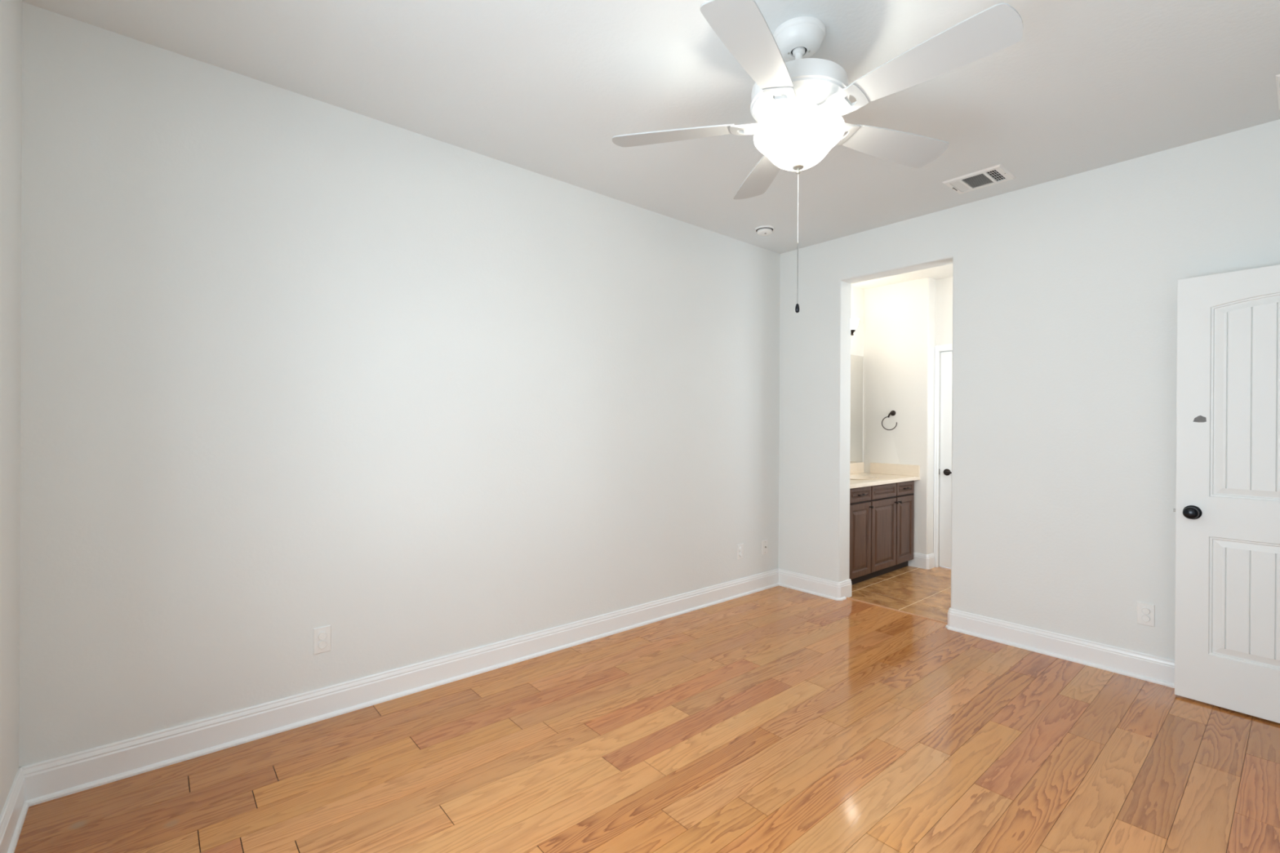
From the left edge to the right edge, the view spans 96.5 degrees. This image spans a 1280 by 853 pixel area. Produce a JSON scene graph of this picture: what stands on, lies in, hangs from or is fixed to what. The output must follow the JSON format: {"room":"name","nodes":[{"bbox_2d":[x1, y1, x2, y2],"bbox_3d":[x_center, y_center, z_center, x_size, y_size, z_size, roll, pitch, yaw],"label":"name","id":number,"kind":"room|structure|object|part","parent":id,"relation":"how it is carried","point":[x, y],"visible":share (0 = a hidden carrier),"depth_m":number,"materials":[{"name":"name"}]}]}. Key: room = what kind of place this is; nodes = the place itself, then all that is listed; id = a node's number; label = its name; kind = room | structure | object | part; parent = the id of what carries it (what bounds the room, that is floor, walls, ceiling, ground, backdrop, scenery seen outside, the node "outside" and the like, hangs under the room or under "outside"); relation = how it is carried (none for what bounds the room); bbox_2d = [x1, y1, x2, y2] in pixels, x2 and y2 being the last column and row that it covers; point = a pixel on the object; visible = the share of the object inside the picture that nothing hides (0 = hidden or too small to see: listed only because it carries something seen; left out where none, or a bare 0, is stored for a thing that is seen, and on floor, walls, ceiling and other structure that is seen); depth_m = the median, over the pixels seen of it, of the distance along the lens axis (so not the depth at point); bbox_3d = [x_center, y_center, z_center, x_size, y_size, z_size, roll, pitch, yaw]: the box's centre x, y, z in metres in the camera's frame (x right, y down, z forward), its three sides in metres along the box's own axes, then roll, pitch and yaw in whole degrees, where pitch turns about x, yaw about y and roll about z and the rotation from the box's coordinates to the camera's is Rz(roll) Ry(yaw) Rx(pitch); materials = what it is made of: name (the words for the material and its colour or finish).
{"room":"empty bedroom","nodes":[
{"label":"empty bedroom","id":0,"kind":"room"},
{"bbox_2d":[0,0,22,815],"bbox_3d":[-1.106,-0.122,0.662,0.140,2.850,3.262,0,0,-41],"label":"wall","id":1,"kind":"structure","parent":0,"point":[11,11],"depth_m":1.80,"materials":[{"name":"paint"}]},
{"bbox_2d":[0,767,29,852],"bbox_3d":[-1.050,1.237,0.717,0.027,0.132,3.262,0,0,-41],"label":"baseboard","id":2,"kind":"structure","parent":1,"relation":"attached to","point":[13,815],"depth_m":1.80,"materials":[{"name":"wood"}]},
{"bbox_2d":[18,1,780,767],"bbox_3d":[-0.563,-0.097,3.350,4.418,2.900,0.120,0,0,-41],"label":"wall","id":3,"kind":"structure","parent":0,"point":[292,364],"depth_m":2.55,"materials":[{"name":"paint"}]},
{"bbox_2d":[313,625,331,654],"bbox_3d":[-1.413,0.951,2.541,0.070,0.115,0.013,0,0,-41],"label":"wall outlet","id":4,"kind":"object","parent":3,"relation":"attached to","point":[322,635],"visible":1,"depth_m":2.54,"materials":[{"name":"white plastic"}]},
{"bbox_2d":[18,568,778,806],"bbox_3d":[-0.477,1.237,3.334,4.298,0.132,0.027,0,0,-41],"label":"baseboard","id":5,"kind":"structure","parent":3,"relation":"attached to","point":[46,780],"depth_m":2.55,"materials":[{"name":"wood"}]},
{"bbox_2d":[737,543,743,559],"bbox_3d":[0.779,0.969,4.415,0.070,0.115,0.013,0,0,-41],"label":"wall outlet","id":6,"kind":"object","parent":3,"relation":"attached to","point":[740,547],"visible":1,"depth_m":4.41,"materials":[{"name":"white plastic"}]},
{"bbox_2d":[761,539,768,554],"bbox_3d":[1.014,0.974,4.614,0.070,0.115,0.016,0,0,-41],"label":"cable jack plate","id":7,"kind":"object","parent":3,"relation":"attached to","point":[764,548],"visible":1,"depth_m":4.61,"materials":[{"name":"white plastic"}]},
{"bbox_2d":[14,565,1279,852],"bbox_3d":[1.166,1.343,2.719,5.998,0.060,3.426,0,0,-41],"label":"floor","id":8,"kind":"structure","parent":0,"point":[778,719],"depth_m":2.23,"materials":[{"name":"brown wood"}]},
{"bbox_2d":[848,480,914,585],"bbox_3d":[1.928,0.904,5.118,1.323,0.822,0.560,0,0,-41],"label":"vanity cabinet","id":9,"kind":"object","parent":8,"relation":"on","point":[882,516],"visible":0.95,"depth_m":4.93,"materials":[{"name":"brown wood"}]},
{"bbox_3d":[1.809,0.936,4.706,0.352,0.602,0.019,0,0,-41],"label":"cabinet door","id":10,"kind":"part","parent":9,"relation":"part of","materials":[{"name":"brown wood"}]},
{"bbox_3d":[1.811,0.562,4.705,0.352,0.118,0.019,0,0,-41],"label":"drawer","id":11,"kind":"part","parent":9,"relation":"part of","materials":[{"name":"brown wood"}]},
{"bbox_3d":[2.122,0.563,4.971,0.437,0.118,0.019,0,0,-41],"label":"false drawer","id":12,"kind":"part","parent":9,"relation":"part of","materials":[{"name":"brown wood"}]},
{"bbox_3d":[2.120,0.937,4.971,0.437,0.602,0.019,0,0,-41],"label":"cabinet door","id":13,"kind":"part","parent":9,"relation":"part of","materials":[{"name":"brown wood"}]},
{"bbox_2d":[849,462,919,488],"bbox_3d":[1.929,0.425,5.116,1.329,0.135,0.563,0,0,-41],"label":"countertop","id":14,"kind":"structure","parent":9,"relation":"on","point":[887,473],"depth_m":5.41,"materials":[{"name":"stone"}]},
{"bbox_2d":[849,475,879,479],"bbox_3d":[1.965,0.522,5.151,0.443,0.131,0.340,0,0,-41],"label":"sink","id":15,"kind":"object","parent":14,"relation":"in","point":[851,477],"visible":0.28,"depth_m":5.30,"materials":[{"name":"ceramic"}]},
{"bbox_3d":[2.424,0.938,5.231,0.335,0.602,0.019,0,0,-41],"label":"cabinet door","id":16,"kind":"part","parent":9,"relation":"part of","materials":[{"name":"brown wood"}]},
{"bbox_3d":[2.426,0.564,5.231,0.335,0.118,0.019,0,0,-41],"label":"drawer","id":17,"kind":"part","parent":9,"relation":"part of","materials":[{"name":"brown wood"}]},
{"bbox_2d":[846,597,947,623],"bbox_3d":[1.834,1.312,4.084,0.026,0.006,0.784,0,0,-41],"label":"trim","id":18,"kind":"structure","parent":8,"relation":"on","point":[935,620],"depth_m":4.07,"materials":[{"name":"brown wood"}]},
{"bbox_2d":[22,0,1279,253],"bbox_3d":[0.543,-1.483,2.062,4.418,0.100,3.502,0,0,-41],"label":"ceiling","id":19,"kind":"structure","parent":0,"point":[545,87],"depth_m":2.37,"materials":[{"name":"paint"}]},
{"bbox_2d":[755,225,773,235],"bbox_3d":[0.902,-1.411,4.135,0.136,0.044,0.136,0,0,-41],"label":"smoke detector","id":20,"kind":"object","parent":19,"relation":"attached to","point":[764,230],"visible":1,"depth_m":4.09,"materials":[{"name":"white plastic"}]},
{"bbox_2d":[612,0,1023,312],"bbox_3d":[0.628,-0.924,2.109,1.298,1.016,1.351,0,0,-23],"label":"ceiling fan","id":21,"kind":"object","parent":19,"relation":"hanging from","point":[795,99],"visible":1,"depth_m":1.93,"materials":[{"name":"metal"}]},
{"bbox_3d":[0.127,-1.119,2.195,0.475,0.039,0.156,0,0,13],"label":"blade","id":22,"kind":"part","parent":21,"relation":"part of","materials":[{"name":"white wood"}]},
{"bbox_3d":[0.337,-1.117,1.690,0.156,0.039,0.475,0,0,31],"label":"blade","id":23,"kind":"part","parent":21,"relation":"part of","materials":[{"name":"white wood"}]},
{"bbox_3d":[0.542,-1.117,2.552,0.156,0.039,0.475,0,0,-5],"label":"blade","id":24,"kind":"part","parent":21,"relation":"part of","materials":[{"name":"white wood"}]},
{"bbox_3d":[0.498,-1.056,2.018,0.038,0.038,0.038,0,0,-41],"label":"light bulb","id":25,"kind":"part","parent":21,"relation":"part of","materials":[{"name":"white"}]},
{"bbox_3d":[0.559,-1.056,2.193,0.038,0.038,0.038,0,0,-41],"label":"light bulb","id":26,"kind":"part","parent":21,"relation":"part of","materials":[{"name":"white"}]},
{"bbox_3d":[0.576,-0.559,2.088,0.003,0.224,0.003,0,0,-41],"label":"cord","id":27,"kind":"part","parent":21,"relation":"part of","materials":[{"name":"metal"}]},
{"bbox_3d":[0.578,-0.799,2.088,0.003,0.249,0.003,0,0,-41],"label":"pull chain","id":28,"kind":"part","parent":21,"relation":"part of","materials":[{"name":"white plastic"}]},
{"bbox_3d":[0.680,-1.055,2.052,0.038,0.038,0.038,0,0,-41],"label":"light bulb","id":29,"kind":"part","parent":21,"relation":"part of","materials":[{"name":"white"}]},
{"bbox_3d":[1.009,-1.114,2.267,0.475,0.039,0.156,0,0,-23],"label":"blade","id":30,"kind":"part","parent":21,"relation":"part of","materials":[{"name":"white wood"}]},
{"bbox_3d":[0.882,-1.114,1.734,0.156,0.039,0.475,0,0,-41],"label":"blade","id":31,"kind":"part","parent":21,"relation":"part of","materials":[{"name":"white wood"}]},
{"bbox_2d":[942,164,1015,194],"bbox_3d":[1.955,-1.420,3.299,0.251,0.012,0.303,0,0,-41],"label":"ceiling vent","id":32,"kind":"object","parent":19,"relation":"in","point":[994,175],"visible":1,"depth_m":3.29,"materials":[{"name":"white plastic"}]},
{"bbox_2d":[1275,74,1279,109],"bbox_3d":[2.840,-1.416,2.290,0.380,0.008,0.380,0,0,-41],"label":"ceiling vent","id":33,"kind":"object","parent":19,"relation":"in","point":[1277,77],"visible":1,"depth_m":2.39,"materials":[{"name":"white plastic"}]},
{"bbox_2d":[850,285,864,462],"bbox_3d":[1.714,-0.062,5.367,1.335,2.850,0.100,0,0,-41],"label":"wall","id":34,"kind":"structure","parent":0,"point":[857,303],"depth_m":5.69,"materials":[{"name":"paint"}]},
{"bbox_2d":[850,318,859,335],"bbox_3d":[1.796,-0.930,5.242,0.604,0.157,0.186,0,0,-41],"label":"vanity light","id":35,"kind":"object","parent":34,"relation":"attached to","point":[854,322],"visible":0.28,"depth_m":5.33,"materials":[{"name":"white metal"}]},
{"bbox_3d":[1.998,-0.958,5.374,0.124,0.098,0.124,0,0,-41],"label":"lamp shade","id":36,"kind":"part","parent":35,"relation":"part of","materials":[{"name":"white glass"}]},
{"bbox_2d":[849,354,863,462],"bbox_3d":[1.802,-0.176,5.371,1.160,1.060,0.005,0,0,-41],"label":"mirror","id":37,"kind":"object","parent":34,"relation":"attached to","point":[856,362],"visible":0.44,"depth_m":5.66,"materials":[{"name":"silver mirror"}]},
{"bbox_2d":[849,462,863,474],"bbox_3d":[1.745,0.409,5.315,1.309,0.105,0.020,0,0,-41],"label":"backsplash","id":38,"kind":"structure","parent":34,"relation":"attached to","point":[855,468],"depth_m":5.64,"materials":[{"name":"stone"}]},
{"bbox_2d":[862,277,935,554],"bbox_3d":[2.521,-0.058,5.639,0.245,2.850,0.733,0,0,-41],"label":"wall","id":39,"kind":"structure","parent":0,"point":[900,318],"depth_m":5.45,"materials":[{"name":"paint"}]},
{"bbox_2d":[881,410,897,430],"bbox_3d":[2.421,-0.060,5.530,0.048,0.192,0.152,0,0,-41],"label":"towel ring","id":40,"kind":"object","parent":39,"relation":"attached to","point":[892,412],"visible":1,"depth_m":5.51,"materials":[{"name":"brown metal"}]},
{"bbox_2d":[870,462,919,476],"bbox_3d":[2.453,0.413,5.510,0.020,0.105,0.478,0,0,-41],"label":"backsplash","id":41,"kind":"structure","parent":39,"relation":"attached to","point":[875,468],"depth_m":5.49,"materials":[{"name":"stone"}]},
{"bbox_2d":[907,552,934,568],"bbox_3d":[2.650,1.253,5.376,0.140,0.132,0.184,0,0,-41],"label":"baseboard","id":42,"kind":"structure","parent":39,"relation":"attached to","point":[920,561],"depth_m":5.32,"materials":[{"name":"wood"}]},
{"bbox_2d":[851,263,952,288],"bbox_3d":[2.535,-1.431,4.601,1.580,0.100,2.310,0,0,-41],"label":"ceiling","id":43,"kind":"structure","parent":0,"point":[944,271],"depth_m":5.28,"materials":[{"name":"paint"}]},
{"bbox_2d":[935,276,952,567],"bbox_3d":[3.295,-0.077,4.844,0.100,2.800,1.481,0,0,-41],"label":"wall","id":44,"kind":"structure","parent":0,"point":[944,286],"depth_m":5.33,"materials":[{"name":"paint"}]},
{"bbox_2d":[933,343,952,567],"bbox_3d":[3.047,0.281,5.042,0.018,2.080,0.860,0,0,-41],"label":"trim","id":45,"kind":"structure","parent":44,"relation":"attached to","point":[938,348],"depth_m":5.35,"materials":[{"name":"wood"}]},
{"bbox_2d":[938,351,952,568],"bbox_3d":[3.053,0.309,5.067,0.085,2.008,0.767,0,0,-41],"label":"door","id":46,"kind":"structure","parent":44,"relation":"in","point":[946,357],"depth_m":5.32,"materials":[{"name":"wood"}]},
{"bbox_3d":[2.842,0.425,5.298,0.036,0.062,0.062,0,0,-41],"label":"handle","id":47,"kind":"part","parent":46,"relation":"part of","materials":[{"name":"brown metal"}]},
{"bbox_2d":[777,119,1279,660],"bbox_3d":[2.252,-0.107,3.583,0.165,2.850,3.582,0,0,-41],"label":"wall","id":48,"kind":"structure","parent":0,"point":[1064,290],"depth_m":3.30,"materials":[{"name":"paint"}]},
{"bbox_2d":[777,568,846,600],"bbox_3d":[1.349,1.246,4.533,0.089,0.132,0.576,0,0,-41],"label":"baseboard","id":49,"kind":"structure","parent":48,"relation":"attached to","point":[833,590],"depth_m":4.48,"materials":[{"name":"wood"}]},
{"bbox_2d":[844,578,851,597],"bbox_3d":[1.595,1.248,4.390,0.100,0.132,0.016,0,0,-41],"label":"baseboard","id":50,"kind":"structure","parent":48,"relation":"attached to","point":[847,583],"depth_m":4.39,"materials":[{"name":"wood"}]},
{"bbox_2d":[945,607,1174,688],"bbox_3d":[2.647,1.255,3.012,0.089,0.132,1.948,0,0,-41],"label":"baseboard","id":51,"kind":"structure","parent":48,"relation":"attached to","point":[1148,668],"depth_m":3.23,"materials":[{"name":"wood"}]},
{"bbox_2d":[1137,601,1155,626],"bbox_3d":[2.642,0.982,2.983,0.013,0.115,0.070,0,0,-41],"label":"wall outlet","id":52,"kind":"object","parent":48,"relation":"attached to","point":[1145,611],"visible":1,"depth_m":2.98,"materials":[{"name":"white plastic"}]},
{"bbox_3d":[1.640,-0.107,0.771,4.418,2.850,0.140,0,0,-41],"label":"wall","id":53,"kind":"structure","parent":0,"visible":0},
{"bbox_2d":[1173,264,1279,723],"bbox_3d":[2.859,0.298,2.468,0.096,2.030,0.826,0,0,-38],"label":"door","id":54,"kind":"structure","parent":53,"relation":"in","point":[1227,600],"depth_m":2.65,"materials":[{"name":"wood"}]},
{"bbox_3d":[2.646,0.412,2.737,0.026,0.067,0.067,0,0,-38],"label":"knob","id":55,"kind":"part","parent":54,"relation":"part of","materials":[{"name":"black metal"}]}
]}

